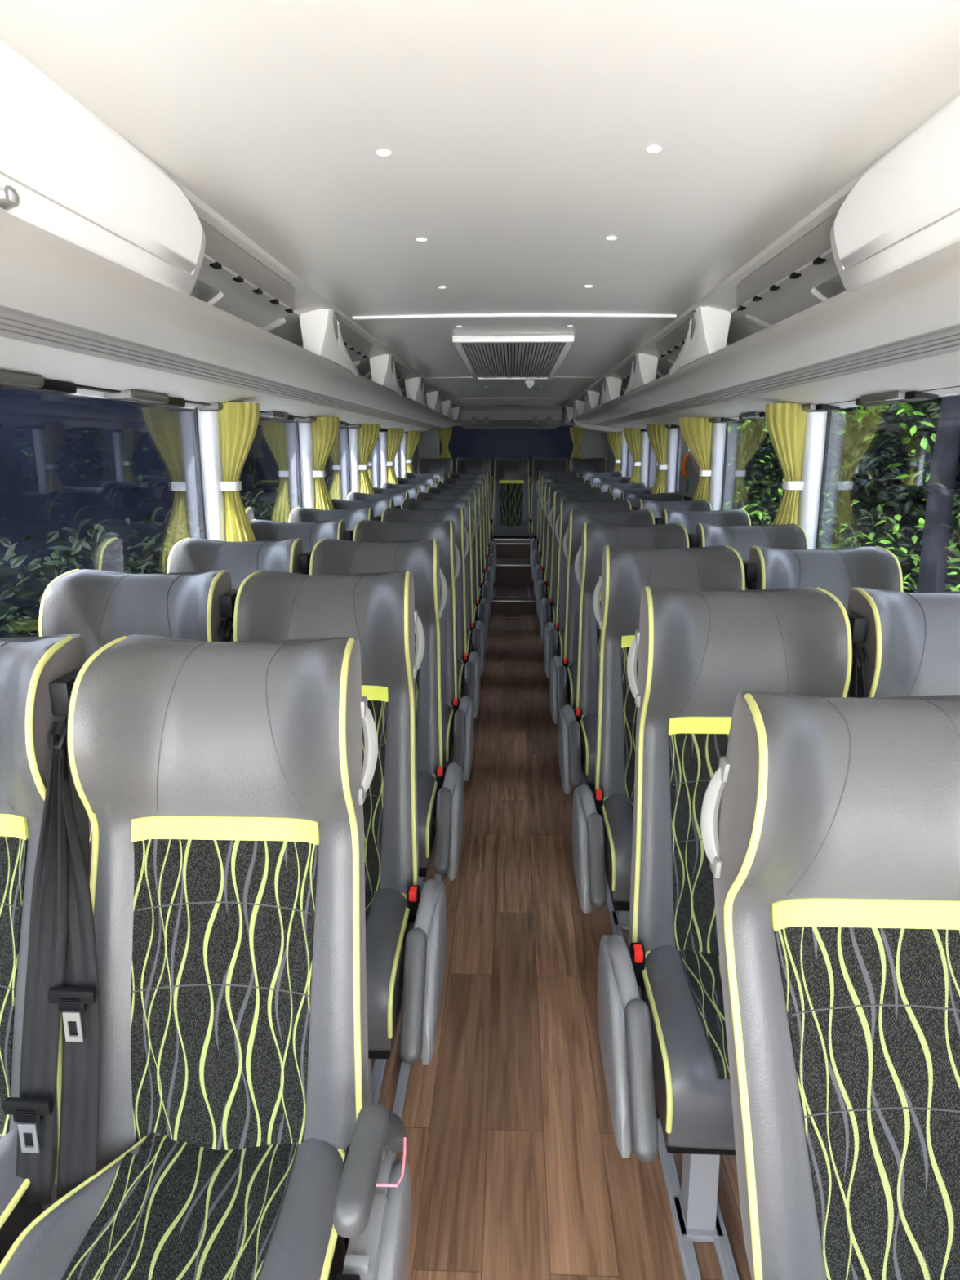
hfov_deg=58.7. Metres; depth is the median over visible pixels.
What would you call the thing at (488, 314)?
trim
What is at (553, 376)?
trim
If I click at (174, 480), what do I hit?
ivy
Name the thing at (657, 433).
curtain
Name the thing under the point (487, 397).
trim
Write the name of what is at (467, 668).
seat
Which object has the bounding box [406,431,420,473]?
curtain
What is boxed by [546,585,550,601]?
cushion
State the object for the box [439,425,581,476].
window
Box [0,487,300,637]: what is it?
shrub
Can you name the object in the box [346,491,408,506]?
seat
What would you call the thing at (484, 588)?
seat
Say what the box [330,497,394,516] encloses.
seat
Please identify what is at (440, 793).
seat
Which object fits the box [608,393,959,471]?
wall
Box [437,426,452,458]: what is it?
curtain
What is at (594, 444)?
wall
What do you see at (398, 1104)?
track
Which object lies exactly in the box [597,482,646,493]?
seat
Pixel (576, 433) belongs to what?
curtain
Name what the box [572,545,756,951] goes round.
seat
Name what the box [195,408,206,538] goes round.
trim
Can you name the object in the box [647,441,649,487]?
trim
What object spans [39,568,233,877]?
seat
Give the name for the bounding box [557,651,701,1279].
track
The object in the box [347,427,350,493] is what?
trim
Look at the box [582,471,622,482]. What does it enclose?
seat
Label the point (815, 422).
trim
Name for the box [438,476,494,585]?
seat
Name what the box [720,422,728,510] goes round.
trim
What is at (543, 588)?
seat
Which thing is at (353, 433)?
trim
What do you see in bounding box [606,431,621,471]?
curtain
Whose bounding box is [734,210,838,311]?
vent
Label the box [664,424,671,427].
lamp cover
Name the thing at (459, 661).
cushion
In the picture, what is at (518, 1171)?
floor
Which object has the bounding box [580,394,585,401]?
vent
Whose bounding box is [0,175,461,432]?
luggage rack
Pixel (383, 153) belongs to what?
ceiling light
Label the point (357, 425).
lamp cover
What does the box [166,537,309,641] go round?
seat
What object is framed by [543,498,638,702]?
seat
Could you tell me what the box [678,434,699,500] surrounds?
window
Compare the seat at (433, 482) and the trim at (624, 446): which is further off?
the trim at (624, 446)
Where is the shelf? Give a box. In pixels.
[574,240,959,431]
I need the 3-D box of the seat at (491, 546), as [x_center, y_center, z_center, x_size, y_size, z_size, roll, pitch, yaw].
[-0.101,-1.060,8.544,0.531,1.203,0.699,0,13,2]
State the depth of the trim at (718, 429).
4.93 m
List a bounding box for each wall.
[71,394,418,473]
[239,417,841,538]
[417,416,608,552]
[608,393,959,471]
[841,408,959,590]
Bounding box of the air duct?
[458,406,564,428]
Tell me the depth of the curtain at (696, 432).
4.92 m
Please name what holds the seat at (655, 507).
on the floor
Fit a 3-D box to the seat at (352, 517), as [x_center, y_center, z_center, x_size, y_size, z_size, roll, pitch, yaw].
[-0.732,-0.024,4.174,0.473,1.203,0.674,0,13,2]
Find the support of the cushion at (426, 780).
on the seat at (440, 793)
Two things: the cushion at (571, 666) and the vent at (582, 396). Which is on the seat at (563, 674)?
the cushion at (571, 666)
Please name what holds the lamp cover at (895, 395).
attached to the luggage rack at (785, 326)
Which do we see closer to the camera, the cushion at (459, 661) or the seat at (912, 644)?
the seat at (912, 644)
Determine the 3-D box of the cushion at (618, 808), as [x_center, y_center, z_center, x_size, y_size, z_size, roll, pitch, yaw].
[0.565,0.574,2.431,0.416,0.158,0.456,0,13,2]
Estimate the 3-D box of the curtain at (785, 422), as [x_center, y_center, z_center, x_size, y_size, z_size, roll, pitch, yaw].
[1.240,-0.523,3.454,0.219,0.835,0.156,0,13,2]
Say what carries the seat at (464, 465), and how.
on the steps
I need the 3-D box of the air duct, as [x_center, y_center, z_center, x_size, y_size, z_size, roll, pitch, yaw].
[0.366,-2.638,10.140,1.280,0.229,0.942,0,13,2]
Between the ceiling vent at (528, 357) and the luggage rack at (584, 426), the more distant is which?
the luggage rack at (584, 426)
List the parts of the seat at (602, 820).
armrest arm, armrest, grab handle, leg, leg, fabric panel, cushion panel, backrest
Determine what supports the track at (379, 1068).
on the floor
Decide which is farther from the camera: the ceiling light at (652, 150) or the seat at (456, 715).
the seat at (456, 715)
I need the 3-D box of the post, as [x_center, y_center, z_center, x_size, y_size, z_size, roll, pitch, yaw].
[2.599,-0.430,4.848,0.180,4.207,0.334,7,15,29]
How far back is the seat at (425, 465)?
10.12 m
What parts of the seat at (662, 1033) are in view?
armrest arm, grab handle, armrest, leg, fabric panel, cushion panel, backrest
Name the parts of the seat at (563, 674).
armrest arm, armrest, grab handle, backrest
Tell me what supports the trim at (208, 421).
attached to the wall at (415, 456)
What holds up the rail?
attached to the luggage rack at (785, 326)
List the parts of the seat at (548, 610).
armrest arm, armrest, grab handle, backrest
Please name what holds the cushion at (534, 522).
on the seat at (557, 464)
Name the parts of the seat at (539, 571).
armrest arm, armrest, grab handle, backrest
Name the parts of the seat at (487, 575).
backrest, grab handle, armrest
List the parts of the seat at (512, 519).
cushion panel, fabric panel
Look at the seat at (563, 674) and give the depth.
4.14 m
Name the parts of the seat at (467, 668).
backrest, grab handle, armrest, armrest arm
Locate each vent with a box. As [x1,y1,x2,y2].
[197,216,296,313]
[337,319,373,358]
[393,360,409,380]
[422,382,431,394]
[452,334,573,379]
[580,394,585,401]
[594,381,603,393]
[616,359,633,380]
[654,316,692,357]
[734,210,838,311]
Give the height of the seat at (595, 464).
0.918 m
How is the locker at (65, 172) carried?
attached to the ceiling
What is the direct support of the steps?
on the floor
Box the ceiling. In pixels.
[0,0,959,406]
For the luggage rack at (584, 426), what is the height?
0.190 m
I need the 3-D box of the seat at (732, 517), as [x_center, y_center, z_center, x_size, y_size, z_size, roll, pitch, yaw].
[1.067,0.005,4.049,0.473,1.203,0.674,0,13,2]
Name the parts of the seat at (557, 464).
backrest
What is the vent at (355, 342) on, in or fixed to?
attached to the luggage rack at (248, 329)
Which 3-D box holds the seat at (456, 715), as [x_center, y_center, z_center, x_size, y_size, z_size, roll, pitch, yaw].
[-0.295,0.149,3.410,0.531,1.203,0.699,0,13,2]
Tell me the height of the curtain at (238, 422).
0.835 m
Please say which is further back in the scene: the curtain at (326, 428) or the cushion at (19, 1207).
the curtain at (326, 428)
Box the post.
[917,395,959,592]
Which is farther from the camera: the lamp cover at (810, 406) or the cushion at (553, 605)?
the cushion at (553, 605)
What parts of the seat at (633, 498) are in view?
backrest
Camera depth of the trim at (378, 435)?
7.71 m
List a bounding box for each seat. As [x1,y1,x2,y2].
[0,634,89,1263]
[0,634,411,1279]
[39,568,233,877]
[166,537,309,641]
[218,569,446,1103]
[248,519,345,553]
[288,506,373,531]
[298,537,463,895]
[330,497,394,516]
[343,519,473,781]
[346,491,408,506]
[372,486,420,499]
[373,506,479,718]
[381,482,430,493]
[394,498,484,675]
[396,476,437,487]
[403,471,444,483]
[411,491,488,681]
[417,457,453,476]
[426,486,491,653]
[435,482,493,623]
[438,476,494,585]
[444,471,496,570]
[456,457,493,535]
[492,457,531,538]
[529,471,582,566]
[530,457,567,539]
[531,475,589,581]
[533,481,592,622]
[536,486,604,651]
[539,491,620,644]
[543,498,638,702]
[549,508,662,771]
[558,522,698,794]
[570,457,605,475]
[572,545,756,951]
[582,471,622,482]
[589,475,631,487]
[596,586,868,1242]
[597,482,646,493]
[607,486,653,499]
[620,492,684,507]
[637,498,711,518]
[661,508,751,534]
[695,523,808,590]
[700,689,959,1279]
[745,545,902,609]
[846,587,959,697]
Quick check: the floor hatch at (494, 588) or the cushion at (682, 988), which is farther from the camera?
the floor hatch at (494, 588)
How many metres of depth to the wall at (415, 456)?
10.43 m
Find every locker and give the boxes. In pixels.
[0,38,205,297]
[830,94,959,293]
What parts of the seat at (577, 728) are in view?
armrest arm, armrest, grab handle, fabric panel, backrest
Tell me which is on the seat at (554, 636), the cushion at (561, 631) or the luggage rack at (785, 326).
the cushion at (561, 631)
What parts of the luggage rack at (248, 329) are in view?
service panel, cove panel, bracket rail, bracket rail, bracket rail, bracket rail, bracket rail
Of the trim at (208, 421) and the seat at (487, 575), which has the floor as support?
the seat at (487, 575)
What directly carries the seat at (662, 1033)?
on the floor
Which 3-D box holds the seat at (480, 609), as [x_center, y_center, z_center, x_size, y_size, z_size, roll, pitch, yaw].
[-0.212,-0.350,5.615,0.531,1.203,0.699,0,13,2]
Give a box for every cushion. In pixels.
[0,1128,43,1263]
[0,1132,346,1279]
[365,887,407,1050]
[416,770,435,867]
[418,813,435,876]
[441,702,453,769]
[456,658,462,702]
[466,627,470,657]
[493,520,528,536]
[532,520,537,536]
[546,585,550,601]
[551,603,556,623]
[558,628,564,657]
[567,662,577,711]
[580,712,597,783]
[603,793,633,902]
[643,945,735,1150]
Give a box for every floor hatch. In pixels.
[490,617,532,630]
[493,587,529,597]
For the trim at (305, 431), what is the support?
attached to the wall at (415, 456)
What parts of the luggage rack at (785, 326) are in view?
bracket rail, bracket rail, bracket rail, service panel, bracket rail, bracket rail, service panel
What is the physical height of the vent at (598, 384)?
0.029 m
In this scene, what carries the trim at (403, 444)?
attached to the wall at (415, 456)
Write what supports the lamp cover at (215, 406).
attached to the luggage rack at (248, 329)
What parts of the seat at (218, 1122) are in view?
tongue plate, cushion panel, fabric panel, backrest, armrest, grab handle, armrest arm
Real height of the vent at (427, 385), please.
0.029 m
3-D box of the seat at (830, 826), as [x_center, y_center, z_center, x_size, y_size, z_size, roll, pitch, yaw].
[0.538,0.712,0.976,0.505,1.180,0.684,0,13,2]
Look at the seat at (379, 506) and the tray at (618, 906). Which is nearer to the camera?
the tray at (618, 906)
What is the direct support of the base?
on the seat at (662, 1033)
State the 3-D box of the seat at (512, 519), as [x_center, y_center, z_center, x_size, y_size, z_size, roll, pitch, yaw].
[0.373,-1.660,9.963,0.456,0.918,0.674,0,13,2]
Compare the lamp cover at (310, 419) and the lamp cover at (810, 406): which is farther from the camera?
the lamp cover at (310, 419)
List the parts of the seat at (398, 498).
backrest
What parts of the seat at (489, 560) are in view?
backrest, grab handle, armrest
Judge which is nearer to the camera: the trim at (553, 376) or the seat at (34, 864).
the seat at (34, 864)
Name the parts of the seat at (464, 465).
backrest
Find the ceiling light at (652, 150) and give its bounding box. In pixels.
[645,146,661,154]
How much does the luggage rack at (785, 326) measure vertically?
0.333 m
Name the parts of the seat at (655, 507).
backrest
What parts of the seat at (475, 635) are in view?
backrest, grab handle, armrest, armrest arm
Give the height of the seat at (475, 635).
1.203 m
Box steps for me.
[488,528,536,613]
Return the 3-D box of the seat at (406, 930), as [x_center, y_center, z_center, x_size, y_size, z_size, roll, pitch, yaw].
[-0.351,0.482,1.940,0.531,1.203,0.699,0,13,2]
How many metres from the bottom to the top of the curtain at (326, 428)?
0.835 m
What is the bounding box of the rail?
[620,385,959,433]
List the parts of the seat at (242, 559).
backrest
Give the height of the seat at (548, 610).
1.203 m
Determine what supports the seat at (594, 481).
on the floor
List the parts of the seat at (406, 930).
backrest, leg, cushion panel, fabric panel, armrest, grab handle, armrest arm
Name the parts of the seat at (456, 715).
backrest, grab handle, armrest, armrest arm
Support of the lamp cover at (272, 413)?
attached to the luggage rack at (248, 329)
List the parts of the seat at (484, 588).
backrest, grab handle, armrest, armrest arm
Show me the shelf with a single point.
(899, 330)
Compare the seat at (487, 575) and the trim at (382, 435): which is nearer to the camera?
the seat at (487, 575)
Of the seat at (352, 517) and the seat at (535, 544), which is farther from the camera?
the seat at (535, 544)
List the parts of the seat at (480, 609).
backrest, grab handle, armrest, armrest arm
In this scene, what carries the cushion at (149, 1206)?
on the seat at (218, 1122)
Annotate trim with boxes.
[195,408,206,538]
[197,408,226,541]
[297,422,302,507]
[298,422,315,508]
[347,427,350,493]
[348,427,360,492]
[352,313,676,319]
[377,435,380,488]
[378,431,387,488]
[400,431,406,477]
[431,376,597,377]
[452,397,573,399]
[619,432,627,476]
[639,431,649,487]
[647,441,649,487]
[665,428,678,493]
[675,427,679,492]
[708,422,726,511]
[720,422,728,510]
[797,411,827,549]
[815,411,830,549]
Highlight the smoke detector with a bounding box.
[524,380,534,388]
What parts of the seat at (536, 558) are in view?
armrest, grab handle, backrest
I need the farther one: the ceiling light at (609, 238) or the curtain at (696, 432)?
the curtain at (696, 432)
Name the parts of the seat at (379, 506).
backrest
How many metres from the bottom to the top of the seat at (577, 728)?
1.203 m
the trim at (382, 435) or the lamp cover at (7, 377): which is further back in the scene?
the trim at (382, 435)
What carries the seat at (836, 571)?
on the floor
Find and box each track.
[371,619,476,1103]
[392,872,441,1162]
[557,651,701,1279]
[713,1198,739,1279]
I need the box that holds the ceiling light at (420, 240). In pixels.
[416,238,426,242]
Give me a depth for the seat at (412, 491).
6.51 m
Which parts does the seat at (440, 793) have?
backrest, fabric panel, leg, armrest, grab handle, armrest arm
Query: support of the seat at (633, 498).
on the floor
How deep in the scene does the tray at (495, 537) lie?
9.78 m
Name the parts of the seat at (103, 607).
fabric panel, backrest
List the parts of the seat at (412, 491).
backrest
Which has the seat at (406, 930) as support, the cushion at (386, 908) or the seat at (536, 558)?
the cushion at (386, 908)
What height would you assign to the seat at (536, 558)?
1.203 m
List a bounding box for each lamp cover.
[0,369,44,387]
[103,389,168,403]
[196,402,222,410]
[259,410,288,418]
[295,416,315,422]
[339,421,346,426]
[348,423,361,427]
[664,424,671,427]
[708,417,720,422]
[739,411,759,418]
[801,403,816,411]
[860,391,906,403]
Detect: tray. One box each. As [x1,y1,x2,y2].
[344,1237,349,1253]
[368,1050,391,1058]
[493,536,528,538]
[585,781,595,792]
[610,896,630,911]
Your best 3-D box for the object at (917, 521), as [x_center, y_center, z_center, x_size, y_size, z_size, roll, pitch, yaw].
[5.628,-1.138,8.764,0.200,3.850,26.000,0,13,2]
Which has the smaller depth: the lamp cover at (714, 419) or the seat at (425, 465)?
the lamp cover at (714, 419)
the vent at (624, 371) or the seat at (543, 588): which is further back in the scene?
the seat at (543, 588)
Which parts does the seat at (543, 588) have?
armrest arm, armrest, grab handle, backrest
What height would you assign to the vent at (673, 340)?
0.029 m
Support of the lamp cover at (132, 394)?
attached to the luggage rack at (248, 329)
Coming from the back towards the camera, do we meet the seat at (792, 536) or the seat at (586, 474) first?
the seat at (586, 474)
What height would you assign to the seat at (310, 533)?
1.203 m
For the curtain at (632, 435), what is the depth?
7.63 m
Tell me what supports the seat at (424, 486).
on the floor
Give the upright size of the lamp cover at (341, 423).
0.028 m
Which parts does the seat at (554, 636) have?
armrest arm, armrest, grab handle, backrest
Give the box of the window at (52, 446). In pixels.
[0,388,202,637]
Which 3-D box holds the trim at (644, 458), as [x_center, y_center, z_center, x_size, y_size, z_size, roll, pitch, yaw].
[1.476,-1.467,7.715,0.074,0.855,0.104,0,13,2]
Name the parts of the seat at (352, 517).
backrest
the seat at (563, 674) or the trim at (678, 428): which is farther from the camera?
the trim at (678, 428)
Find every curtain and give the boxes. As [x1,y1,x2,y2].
[217,402,259,542]
[311,416,339,510]
[359,423,379,493]
[386,427,404,484]
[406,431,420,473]
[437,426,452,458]
[568,426,583,471]
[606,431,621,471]
[623,427,641,483]
[646,423,667,493]
[679,417,711,501]
[764,403,806,524]
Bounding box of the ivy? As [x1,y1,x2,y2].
[21,466,185,569]
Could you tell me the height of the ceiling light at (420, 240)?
0.006 m
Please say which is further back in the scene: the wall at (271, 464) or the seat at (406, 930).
the wall at (271, 464)
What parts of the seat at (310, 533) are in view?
backrest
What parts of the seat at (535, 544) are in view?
armrest, grab handle, backrest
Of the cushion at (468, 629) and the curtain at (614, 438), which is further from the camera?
the curtain at (614, 438)
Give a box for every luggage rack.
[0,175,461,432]
[564,166,959,431]
[570,417,624,432]
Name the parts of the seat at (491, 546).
backrest, grab handle, armrest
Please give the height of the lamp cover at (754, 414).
0.028 m
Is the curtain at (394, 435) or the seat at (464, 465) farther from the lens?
the seat at (464, 465)
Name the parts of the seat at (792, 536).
backrest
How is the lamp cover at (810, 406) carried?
attached to the rail
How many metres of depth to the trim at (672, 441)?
6.34 m
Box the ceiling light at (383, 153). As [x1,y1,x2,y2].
[375,149,391,157]
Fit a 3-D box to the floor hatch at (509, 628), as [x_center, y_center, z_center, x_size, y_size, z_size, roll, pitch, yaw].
[0.273,-0.145,7.421,0.350,0.006,0.550,0,13,2]
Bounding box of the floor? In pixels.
[371,565,751,1279]
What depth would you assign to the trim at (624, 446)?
9.04 m
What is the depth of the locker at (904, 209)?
1.30 m
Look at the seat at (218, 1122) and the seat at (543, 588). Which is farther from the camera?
the seat at (543, 588)
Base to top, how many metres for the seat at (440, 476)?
1.203 m
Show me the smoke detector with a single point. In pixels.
(529, 384)
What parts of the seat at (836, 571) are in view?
backrest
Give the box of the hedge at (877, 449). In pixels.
[733,396,959,592]
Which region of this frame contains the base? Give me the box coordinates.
[662,1130,735,1155]
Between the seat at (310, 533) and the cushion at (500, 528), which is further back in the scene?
the cushion at (500, 528)
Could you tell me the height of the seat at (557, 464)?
0.918 m
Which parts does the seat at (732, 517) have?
backrest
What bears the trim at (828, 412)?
attached to the wall at (611, 456)
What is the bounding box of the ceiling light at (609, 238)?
[605,236,617,240]
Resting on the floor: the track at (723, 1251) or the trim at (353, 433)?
the track at (723, 1251)
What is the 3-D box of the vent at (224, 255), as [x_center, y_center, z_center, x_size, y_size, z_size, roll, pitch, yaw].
[-0.577,-0.925,2.162,0.092,0.029,1.080,0,13,2]
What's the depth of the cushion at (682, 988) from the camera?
1.52 m
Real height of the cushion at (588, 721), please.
0.158 m
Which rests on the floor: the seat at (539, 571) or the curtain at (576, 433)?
the seat at (539, 571)
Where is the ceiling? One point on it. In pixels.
(517, 134)

